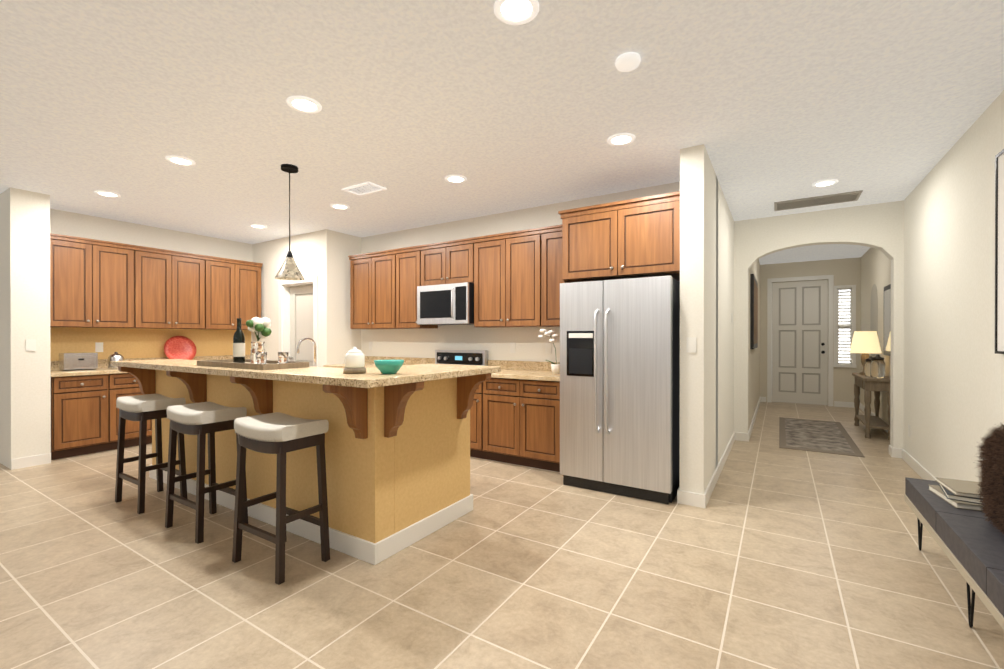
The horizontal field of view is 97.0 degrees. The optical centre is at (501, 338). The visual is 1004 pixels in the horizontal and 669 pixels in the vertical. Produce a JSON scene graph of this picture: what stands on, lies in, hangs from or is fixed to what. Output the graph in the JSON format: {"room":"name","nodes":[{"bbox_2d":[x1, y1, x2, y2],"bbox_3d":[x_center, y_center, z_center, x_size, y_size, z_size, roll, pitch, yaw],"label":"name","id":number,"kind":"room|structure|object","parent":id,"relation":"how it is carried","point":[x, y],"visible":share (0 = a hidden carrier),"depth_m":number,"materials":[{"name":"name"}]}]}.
{"room":"kitchen","nodes":[
{"label":"kitchen","id":0,"kind":"room"},
{"bbox_2d":[0,187,251,468],"bbox_3d":[-4.325,-0.103,5.687,0.800,2.720,2.820,0,0,32],"label":"wall","id":1,"kind":"structure","parent":0,"point":[30,221],"depth_m":4.47,"materials":[{"name":"paint"}]},
{"bbox_2d":[26,339,35,350],"bbox_3d":[-4.658,0.063,4.392,0.006,0.115,0.070,0,0,32],"label":"electrical outlet plate","id":2,"kind":"object","parent":1,"relation":"attached to","point":[30,343],"depth_m":4.39,"materials":[{"name":"white plastic"}]},
{"bbox_2d":[50,233,141,327],"bbox_3d":[-4.761,-0.620,5.145,0.328,0.975,0.842,0,0,32],"label":"upper cabinet","id":3,"kind":"object","parent":1,"relation":"attached to","point":[94,283],"depth_m":5.05,"materials":[{"name":"brown wood"}]},
{"bbox_2d":[95,342,102,351],"bbox_3d":[-4.835,0.101,5.334,0.006,0.115,0.072,0,0,32],"label":"electrical outlet plate","id":4,"kind":"object","parent":1,"relation":"attached to","point":[98,345],"depth_m":5.33,"materials":[{"name":"white plastic"}]},
{"bbox_2d":[142,246,213,328],"bbox_3d":[-4.366,-0.622,5.777,0.328,0.975,0.906,0,0,32],"label":"upper cabinet","id":5,"kind":"object","parent":1,"relation":"attached to","point":[178,288],"depth_m":5.73,"materials":[{"name":"brown wood"}]},
{"bbox_2d":[214,257,261,328],"bbox_3d":[-3.971,-0.624,6.408,0.328,0.975,0.841,0,0,32],"label":"upper cabinet","id":6,"kind":"object","parent":1,"relation":"attached to","point":[237,284],"depth_m":6.35,"materials":[{"name":"brown wood"}]},
{"bbox_2d":[252,229,360,366],"bbox_3d":[-2.913,-0.106,6.721,1.800,2.720,0.730,0,0,32],"label":"wall","id":7,"kind":"structure","parent":0,"point":[322,255],"depth_m":6.16,"materials":[{"name":"paint"}]},
{"bbox_2d":[288,285,312,365],"bbox_3d":[-2.829,0.243,6.345,0.688,2.004,0.100,0,0,32],"label":"pantry door","id":8,"kind":"structure","parent":7,"relation":"in","point":[301,312],"depth_m":6.40,"materials":[{"name":"grey wood"}]},
{"bbox_2d":[0,402,1003,668],"bbox_3d":[-1.129,1.290,4.389,12.500,0.060,16.600,0,0,32],"label":"floor","id":9,"kind":"structure","parent":0,"point":[772,554],"depth_m":2.32,"materials":[{"name":"tile"}]},
{"bbox_2d":[51,373,118,459],"bbox_3d":[-4.732,0.824,4.940,0.598,0.870,0.516,0,0,32],"label":"base cabinet","id":10,"kind":"object","parent":9,"relation":"on","point":[84,415],"depth_m":4.78,"materials":[{"name":"brown wood"}]},
{"bbox_2d":[119,373,151,447],"bbox_3d":[-4.387,0.822,5.493,0.598,0.870,1.054,0,0,32],"label":"base cabinet","id":11,"kind":"object","parent":9,"relation":"on","point":[128,384],"depth_m":5.13,"materials":[{"name":"brown wood"}]},
{"bbox_2d":[50,355,249,376],"bbox_3d":[-4.242,0.317,5.690,0.632,0.140,2.350,0,0,32],"label":"countertop","id":12,"kind":"structure","parent":11,"relation":"on","point":[102,368],"depth_m":5.01,"materials":[{"name":"stone"}]},
{"bbox_2d":[59,352,97,370],"bbox_3d":[-4.724,0.251,4.959,0.195,0.192,0.280,0,0,32],"label":"toaster","id":13,"kind":"object","parent":12,"relation":"on","point":[76,361],"visible":1,"depth_m":4.90,"materials":[{"name":"silver metal"}]},
{"bbox_2d":[108,352,123,367],"bbox_3d":[-4.576,0.248,5.267,0.150,0.195,0.150,0,0,32],"label":"jar","id":14,"kind":"object","parent":12,"relation":"on","point":[115,356],"visible":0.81,"depth_m":5.21,"materials":[{"name":"silver metal"}]},
{"bbox_2d":[164,336,195,359],"bbox_3d":[-4.300,0.150,5.955,0.140,0.388,0.380,0,0,32],"label":"decorative plate","id":15,"kind":"object","parent":12,"relation":"on","point":[179,347],"visible":0.85,"depth_m":5.98,"materials":[{"name":"red ceramic"}]},
{"bbox_2d":[115,394,186,513],"bbox_3d":[-2.726,0.859,3.455,0.470,0.811,0.314,0,0,32],"label":"bar stool","id":16,"kind":"object","parent":9,"relation":"on","point":[142,409],"visible":0.79,"depth_m":3.41,"materials":[{"name":"brown wood"}]},
{"bbox_2d":[165,402,247,543],"bbox_3d":[-1.988,0.860,2.994,0.470,0.811,0.314,0,0,32],"label":"bar stool","id":17,"kind":"object","parent":9,"relation":"on","point":[200,420],"visible":0.9,"depth_m":2.91,"materials":[{"name":"brown wood"}]},
{"bbox_2d":[232,412,329,584],"bbox_3d":[-1.259,0.861,2.538,0.470,0.811,0.314,0,0,32],"label":"bar stool","id":18,"kind":"object","parent":9,"relation":"on","point":[280,435],"visible":1,"depth_m":2.47,"materials":[{"name":"brown wood"}]},
{"bbox_2d":[115,361,500,564],"bbox_3d":[-1.675,0.748,3.501,3.186,1.030,1.176,0,0,32],"label":"kitchen island","id":19,"kind":"object","parent":9,"relation":"on","point":[397,451],"depth_m":2.84,"materials":[{"name":"yellow paint"}]},
{"bbox_2d":[111,359,434,388],"bbox_3d":[-1.883,0.214,3.189,3.230,0.040,0.490,0,0,32],"label":"island countertop","id":20,"kind":"structure","parent":19,"relation":"on","point":[311,375],"depth_m":2.62,"materials":[{"name":"beige stone"}]},
{"bbox_2d":[197,359,308,369],"bbox_3d":[-1.769,0.175,3.135,0.860,0.035,0.320,0,0,32],"label":"serving tray","id":21,"kind":"object","parent":20,"relation":"on","point":[268,365],"visible":0.81,"depth_m":2.98,"materials":[{"name":"brown wood"}]},
{"bbox_2d":[233,318,244,362],"bbox_3d":[-1.928,0.015,3.258,0.077,0.330,0.077,0,0,32],"label":"wine bottle","id":22,"kind":"object","parent":21,"relation":"on","point":[238,346],"visible":0.85,"depth_m":3.23,"materials":[{"name":"black glass"}]},
{"bbox_2d":[246,317,271,363],"bbox_3d":[-1.716,0.013,3.138,0.202,0.335,0.212,0,0,32],"label":"flower vase","id":23,"kind":"object","parent":21,"relation":"on","point":[259,327],"visible":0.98,"depth_m":3.10,"materials":[{"name":"clear glass"}]},
{"bbox_2d":[256,352,266,363],"bbox_3d":[-1.621,0.135,2.995,0.066,0.090,0.066,0,0,32],"label":"tumbler","id":24,"kind":"object","parent":21,"relation":"on","point":[261,357],"visible":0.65,"depth_m":2.97,"materials":[{"name":"clear glass"}]},
{"bbox_2d":[278,352,287,362],"bbox_3d":[-1.503,0.135,3.052,0.066,0.090,0.066,0,0,32],"label":"tumbler","id":25,"kind":"object","parent":21,"relation":"on","point":[282,357],"visible":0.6,"depth_m":3.03,"materials":[{"name":"clear glass"}]},
{"bbox_2d":[343,347,365,373],"bbox_3d":[-0.838,0.119,2.530,0.124,0.152,0.122,0,0,32],"label":"canister","id":26,"kind":"object","parent":20,"relation":"on","point":[354,360],"visible":1,"depth_m":2.49,"materials":[{"name":"white ceramic"}]},
{"bbox_2d":[374,359,403,373],"bbox_3d":[-0.635,0.157,2.497,0.170,0.075,0.167,0,0,32],"label":"bowl","id":27,"kind":"object","parent":20,"relation":"on","point":[393,366],"visible":1,"depth_m":2.44,"materials":[{"name":"teal ceramic"}]},
{"bbox_2d":[375,365,500,376],"bbox_3d":[-0.475,0.215,3.017,0.660,0.040,0.710,0,0,32],"label":"island countertop","id":28,"kind":"structure","parent":19,"relation":"on","point":[439,370],"depth_m":2.92,"materials":[{"name":"beige stone"}]},
{"bbox_2d":[435,350,487,365],"bbox_3d":[-0.655,0.698,5.174,0.754,1.120,0.656,0,0,32],"label":"range","id":29,"kind":"object","parent":9,"relation":"on","point":[468,357],"visible":0.23,"depth_m":5.35,"materials":[{"name":"silver metal"}]},
{"bbox_2d":[470,381,485,458],"bbox_3d":[-0.153,0.824,4.896,0.386,0.870,0.598,0,0,32],"label":"base cabinet","id":30,"kind":"object","parent":9,"relation":"on","point":[477,412],"depth_m":4.61,"materials":[{"name":"brown wood"}]},
{"bbox_2d":[486,378,559,471],"bbox_3d":[0.303,0.825,4.611,0.956,0.870,0.598,0,0,32],"label":"base cabinet","id":31,"kind":"object","parent":9,"relation":"on","point":[515,421],"depth_m":4.32,"materials":[{"name":"brown wood"}]},
{"bbox_2d":[323,356,559,381],"bbox_3d":[-0.750,0.318,5.247,3.423,0.140,0.632,0,0,32],"label":"countertop","id":32,"kind":"structure","parent":31,"relation":"on","point":[531,370],"depth_m":4.95,"materials":[{"name":"stone"}]},
{"bbox_2d":[538,329,559,373],"bbox_3d":[0.496,0.122,4.491,0.276,0.451,0.204,0,0,32],"label":"orchid plant","id":33,"kind":"object","parent":32,"relation":"on","point":[555,367],"visible":0.96,"depth_m":4.46,"materials":[{"name":"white plant"}]},
{"bbox_2d":[560,276,679,503],"bbox_3d":[1.089,0.392,3.916,0.910,1.740,0.908,0,0,32],"label":"refrigerator","id":34,"kind":"object","parent":9,"relation":"on","point":[619,386],"visible":0.98,"depth_m":3.55,"materials":[{"name":"silver metal"}]},
{"bbox_2d":[779,417,864,456],"bbox_3d":[4.131,1.250,5.890,0.770,0.009,2.280,0,0,32],"label":"rug","id":35,"kind":"object","parent":9,"relation":"on","point":[830,437],"visible":0.96,"depth_m":5.62,"materials":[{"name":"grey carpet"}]},
{"bbox_2d":[852,373,889,439],"bbox_3d":[4.976,0.876,5.968,0.320,0.760,1.050,0,0,32],"label":"console table","id":36,"kind":"object","parent":9,"relation":"on","point":[868,384],"visible":0.85,"depth_m":5.63,"materials":[{"name":"brown wood"}]},
{"bbox_2d":[849,331,881,374],"bbox_3d":[5.042,0.195,6.166,0.350,0.599,0.350,0,0,32],"label":"table lamp","id":37,"kind":"object","parent":36,"relation":"on","point":[865,343],"visible":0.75,"depth_m":6.07,"materials":[{"name":"beige fabric"}]},
{"bbox_2d":[864,356,871,375],"bbox_3d":[4.900,0.362,5.902,0.132,0.265,0.132,0,0,32],"label":"glass jar","id":38,"kind":"object","parent":36,"relation":"on","point":[867,367],"visible":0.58,"depth_m":5.88,"materials":[{"name":"white"}]},
{"bbox_2d":[870,355,884,377],"bbox_3d":[4.818,0.347,5.694,0.148,0.297,0.148,0,0,32],"label":"glass jar","id":39,"kind":"object","parent":36,"relation":"on","point":[877,366],"visible":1,"depth_m":5.65,"materials":[{"name":"white"}]},
{"bbox_2d":[904,477,1003,629],"bbox_3d":[2.192,1.070,1.872,0.400,0.395,1.950,0,0,32],"label":"bench","id":40,"kind":"object","parent":9,"relation":"on","point":[970,543],"visible":0.92,"depth_m":1.99,"materials":[{"name":"grey"}]},
{"bbox_2d":[928,477,985,510],"bbox_3d":[2.507,0.832,2.375,0.281,0.075,0.340,0,0,32],"label":"books","id":41,"kind":"object","parent":40,"relation":"on","point":[959,494],"visible":0.77,"depth_m":2.34,"materials":[{"name":"grey paper"}]},
{"bbox_2d":[973,422,1003,533],"bbox_3d":[2.295,0.644,1.916,0.180,0.448,0.444,0,0,32],"label":"fur pillow","id":42,"kind":"object","parent":40,"relation":"on","point":[991,474],"visible":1,"depth_m":2.00,"materials":[{"name":"brown fur"}]},
{"bbox_2d":[0,0,1003,264],"bbox_3d":[-1.129,-1.500,4.381,12.500,0.080,16.600,0,0,32],"label":"ceiling","id":43,"kind":"structure","parent":0,"point":[766,102],"depth_m":2.75,"materials":[{"name":"paint"}]},
{"bbox_2d":[94,191,120,196],"bbox_3d":[-3.964,-1.454,4.467,0.198,0.009,0.198,0,0,23],"label":"recessed light","id":44,"kind":"object","parent":43,"relation":"in","point":[104,193],"depth_m":4.46,"materials":[{"name":"white"}]},
{"bbox_2d":[165,156,195,165],"bbox_3d":[-2.625,-1.452,3.630,0.198,0.009,0.198,0,0,-31],"label":"recessed light","id":45,"kind":"object","parent":43,"relation":"in","point":[178,160],"depth_m":3.62,"materials":[{"name":"white"}]},
{"bbox_2d":[249,224,266,227],"bbox_3d":[-3.159,-1.458,5.756,0.198,0.009,0.198,0,0,23],"label":"recessed light","id":46,"kind":"object","parent":43,"relation":"in","point":[252,225],"depth_m":5.75,"materials":[{"name":"white"}]},
{"bbox_2d":[275,164,304,280],"bbox_3d":[-1.799,-0.983,3.764,0.236,0.950,0.236,0,0,32],"label":"pendant light","id":47,"kind":"object","parent":43,"relation":"hanging from","point":[289,270],"visible":1,"depth_m":3.74,"materials":[{"name":"beige glass"}]},
{"bbox_2d":[287,96,321,112],"bbox_3d":[-1.225,-1.449,2.756,0.198,0.009,0.198,0,0,-31],"label":"recessed light","id":48,"kind":"object","parent":43,"relation":"in","point":[299,103],"depth_m":2.75,"materials":[{"name":"white"}]},
{"bbox_2d":[330,204,349,209],"bbox_3d":[-1.785,-1.456,4.898,0.198,0.009,0.198,0,0,5],"label":"recessed light","id":49,"kind":"object","parent":43,"relation":"in","point":[337,206],"depth_m":4.89,"materials":[{"name":"white"}]},
{"bbox_2d":[342,182,386,195],"bbox_3d":[-1.338,-1.453,4.312,0.380,0.011,0.220,0,0,32],"label":"ceiling vent","id":50,"kind":"object","parent":43,"relation":"in","point":[365,188],"visible":0.96,"depth_m":4.30,"materials":[{"name":"white metal"}]},
{"bbox_2d":[445,175,466,182],"bbox_3d":[-0.420,-1.453,4.045,0.198,0.009,0.198,0,0,5],"label":"recessed light","id":51,"kind":"object","parent":43,"relation":"in","point":[451,178],"depth_m":4.03,"materials":[{"name":"white"}]},
{"bbox_2d":[494,0,538,24],"bbox_3d":[0.064,-1.447,1.950,0.198,0.009,0.198,0,0,-31],"label":"recessed light","id":52,"kind":"object","parent":43,"relation":"in","point":[516,12],"depth_m":1.96,"materials":[{"name":"white"}]},
{"bbox_2d":[607,133,634,145],"bbox_3d":[0.869,-1.451,3.239,0.198,0.009,0.198,0,0,5],"label":"recessed light","id":53,"kind":"object","parent":43,"relation":"in","point":[620,139],"depth_m":3.23,"materials":[{"name":"white"}]},
{"bbox_2d":[615,52,640,71],"bbox_3d":[0.655,-1.436,2.312,0.130,0.033,0.130,0,0,32],"label":"smoke detector","id":54,"kind":"object","parent":43,"relation":"attached to","point":[627,62],"visible":1,"depth_m":2.28,"materials":[{"name":"white plastic"}]},
{"bbox_2d":[774,190,862,210],"bbox_3d":[3.315,-1.454,4.700,0.740,0.011,0.350,0,0,32],"label":"ceiling vent","id":55,"kind":"object","parent":43,"relation":"in","point":[820,200],"visible":1,"depth_m":4.68,"materials":[{"name":"grey metal"}]},
{"bbox_2d":[812,179,837,186],"bbox_3d":[3.023,-1.453,4.157,0.198,0.009,0.198,0,0,-13],"label":"recessed light","id":56,"kind":"object","parent":43,"relation":"in","point":[824,183],"depth_m":4.15,"materials":[{"name":"white"}]},
{"bbox_2d":[361,176,717,467],"bbox_3d":[-0.024,-0.102,5.257,4.650,2.720,0.150,0,0,32],"label":"wall","id":57,"kind":"structure","parent":0,"point":[427,343],"depth_m":5.29,"materials":[{"name":"paint"}]},
{"bbox_2d":[369,342,372,349],"bbox_3d":[-1.867,0.098,6.318,0.072,0.115,0.006,0,0,32],"label":"electrical outlet plate","id":58,"kind":"object","parent":57,"relation":"attached to","point":[370,343],"depth_m":6.31,"materials":[{"name":"white plastic"}]},
{"bbox_2d":[348,251,399,328],"bbox_3d":[-1.596,-0.622,5.953,0.924,0.976,0.328,0,0,32],"label":"upper cabinet","id":59,"kind":"object","parent":57,"relation":"attached to","point":[374,278],"depth_m":5.80,"materials":[{"name":"brown wood"}]},
{"bbox_2d":[400,247,437,328],"bbox_3d":[-1.108,-0.621,5.648,0.484,0.976,0.328,0,0,32],"label":"upper cabinet","id":60,"kind":"object","parent":57,"relation":"attached to","point":[409,256],"depth_m":5.48,"materials":[{"name":"brown wood"}]},
{"bbox_2d":[420,239,471,285],"bbox_3d":[-0.568,-0.870,5.310,0.790,0.476,0.328,0,0,32],"label":"upper cabinet","id":61,"kind":"object","parent":57,"relation":"attached to","point":[440,263],"depth_m":5.16,"materials":[{"name":"brown wood"}]},
{"bbox_2d":[417,282,473,324],"bbox_3d":[-0.600,-0.400,5.259,0.750,0.455,0.449,0,0,32],"label":"microwave","id":62,"kind":"object","parent":61,"relation":"attached to","point":[447,304],"visible":0.94,"depth_m":5.07,"materials":[{"name":"silver metal"}]},
{"bbox_2d":[472,227,547,327],"bbox_3d":[0.151,-0.619,4.861,0.905,0.976,0.328,0,0,32],"label":"upper cabinet","id":63,"kind":"object","parent":57,"relation":"attached to","point":[516,278],"depth_m":4.70,"materials":[{"name":"brown wood"}]},
{"bbox_2d":[510,343,515,352],"bbox_3d":[0.125,0.101,5.073,0.072,0.115,0.006,0,0,32],"label":"electrical outlet plate","id":64,"kind":"object","parent":57,"relation":"attached to","point":[512,345],"depth_m":5.07,"materials":[{"name":"white plastic"}]},
{"bbox_2d":[546,343,551,353],"bbox_3d":[0.507,0.102,4.834,0.072,0.115,0.006,0,0,32],"label":"electrical outlet plate","id":65,"kind":"object","parent":57,"relation":"attached to","point":[548,345],"depth_m":4.83,"materials":[{"name":"white plastic"}]},
{"bbox_2d":[548,227,559,326],"bbox_3d":[0.605,-0.618,4.577,0.424,0.976,0.328,0,0,32],"label":"upper cabinet","id":66,"kind":"object","parent":57,"relation":"attached to","point":[553,232],"depth_m":4.44,"materials":[{"name":"brown wood"}]},
{"bbox_2d":[560,191,679,282],"bbox_3d":[1.152,-0.844,4.064,1.048,0.611,0.618,0,0,32],"label":"upper cabinet","id":67,"kind":"object","parent":57,"relation":"attached to","point":[637,238],"depth_m":3.79,"materials":[{"name":"brown wood"}]},
{"bbox_2d":[680,144,733,493],"bbox_3d":[2.127,-0.100,4.473,0.170,2.720,2.600,0,0,32],"label":"wall","id":68,"kind":"structure","parent":0,"point":[698,289],"depth_m":3.41,"materials":[{"name":"paint"}]},
{"bbox_2d":[686,337,696,352],"bbox_3d":[1.436,0.046,3.369,0.070,0.115,0.006,0,0,32],"label":"light switch","id":69,"kind":"object","parent":68,"relation":"attached to","point":[691,345],"depth_m":3.37,"materials":[{"name":"white plastic"}]},
{"bbox_2d":[748,259,763,430],"bbox_3d":[4.104,-0.108,7.306,0.180,2.720,4.000,0,0,32],"label":"wall","id":70,"kind":"structure","parent":0,"point":[755,356],"depth_m":7.86,"materials":[{"name":"beige paint"}]},
{"bbox_2d":[750,274,757,348],"bbox_3d":[3.669,-0.366,6.457,0.040,1.000,1.300,0,0,32],"label":"framed picture","id":71,"kind":"object","parent":70,"relation":"attached to","point":[753,313],"visible":0.96,"depth_m":5.92,"materials":[{"name":"black"}]},
{"bbox_2d":[764,257,859,405],"bbox_3d":[5.849,-0.112,8.485,1.530,2.720,0.150,0,0,32],"label":"wall","id":72,"kind":"structure","parent":0,"point":[846,271],"depth_m":8.21,"materials":[{"name":"beige paint"}]},
{"bbox_2d":[772,280,827,404],"bbox_3d":[5.697,0.065,8.516,0.888,2.342,0.110,0,0,32],"label":"front door","id":73,"kind":"structure","parent":72,"relation":"in","point":[799,341],"depth_m":8.51,"materials":[{"name":"white wood"}]},
{"bbox_2d":[837,288,851,364],"bbox_3d":[6.314,-0.231,8.200,0.320,1.500,0.120,0,0,32],"label":"sidelight window","id":74,"kind":"structure","parent":72,"relation":"in","point":[844,321],"depth_m":8.19,"materials":[{"name":"white glass"}]},
{"bbox_2d":[734,200,903,448],"bbox_3d":[3.666,-0.102,5.133,1.740,2.720,0.150,0,0,32],"label":"wall","id":75,"kind":"structure","parent":0,"point":[880,226],"depth_m":5.04,"materials":[{"name":"paint"}]},
{"bbox_2d":[860,248,890,424],"bbox_3d":[5.536,-0.105,6.411,0.184,2.720,4.000,0,0,32],"label":"wall","id":76,"kind":"structure","parent":0,"point":[867,270],"depth_m":6.78,"materials":[{"name":"beige paint"}]},
{"bbox_2d":[883,284,890,355],"bbox_3d":[5.046,-0.244,5.774,0.037,0.920,0.660,0,0,32],"label":"mirror","id":77,"kind":"object","parent":76,"relation":"attached to","point":[887,320],"visible":0.61,"depth_m":5.83,"materials":[{"name":"black mirror"}]},
{"bbox_2d":[903,90,1003,481],"bbox_3d":[1.319,-0.086,-0.122,0.150,2.720,11.550,0,0,32],"label":"wall","id":78,"kind":"structure","parent":0,"point":[953,387],"depth_m":3.32,"materials":[{"name":"paint"}]},
{"bbox_2d":[995,149,1003,353],"bbox_3d":[2.602,-0.493,2.106,0.035,1.160,1.170,0,0,32],"label":"framed picture","id":79,"kind":"object","parent":78,"relation":"attached to","point":[999,252],"visible":1,"depth_m":2.57,"materials":[{"name":"black"}]}
]}

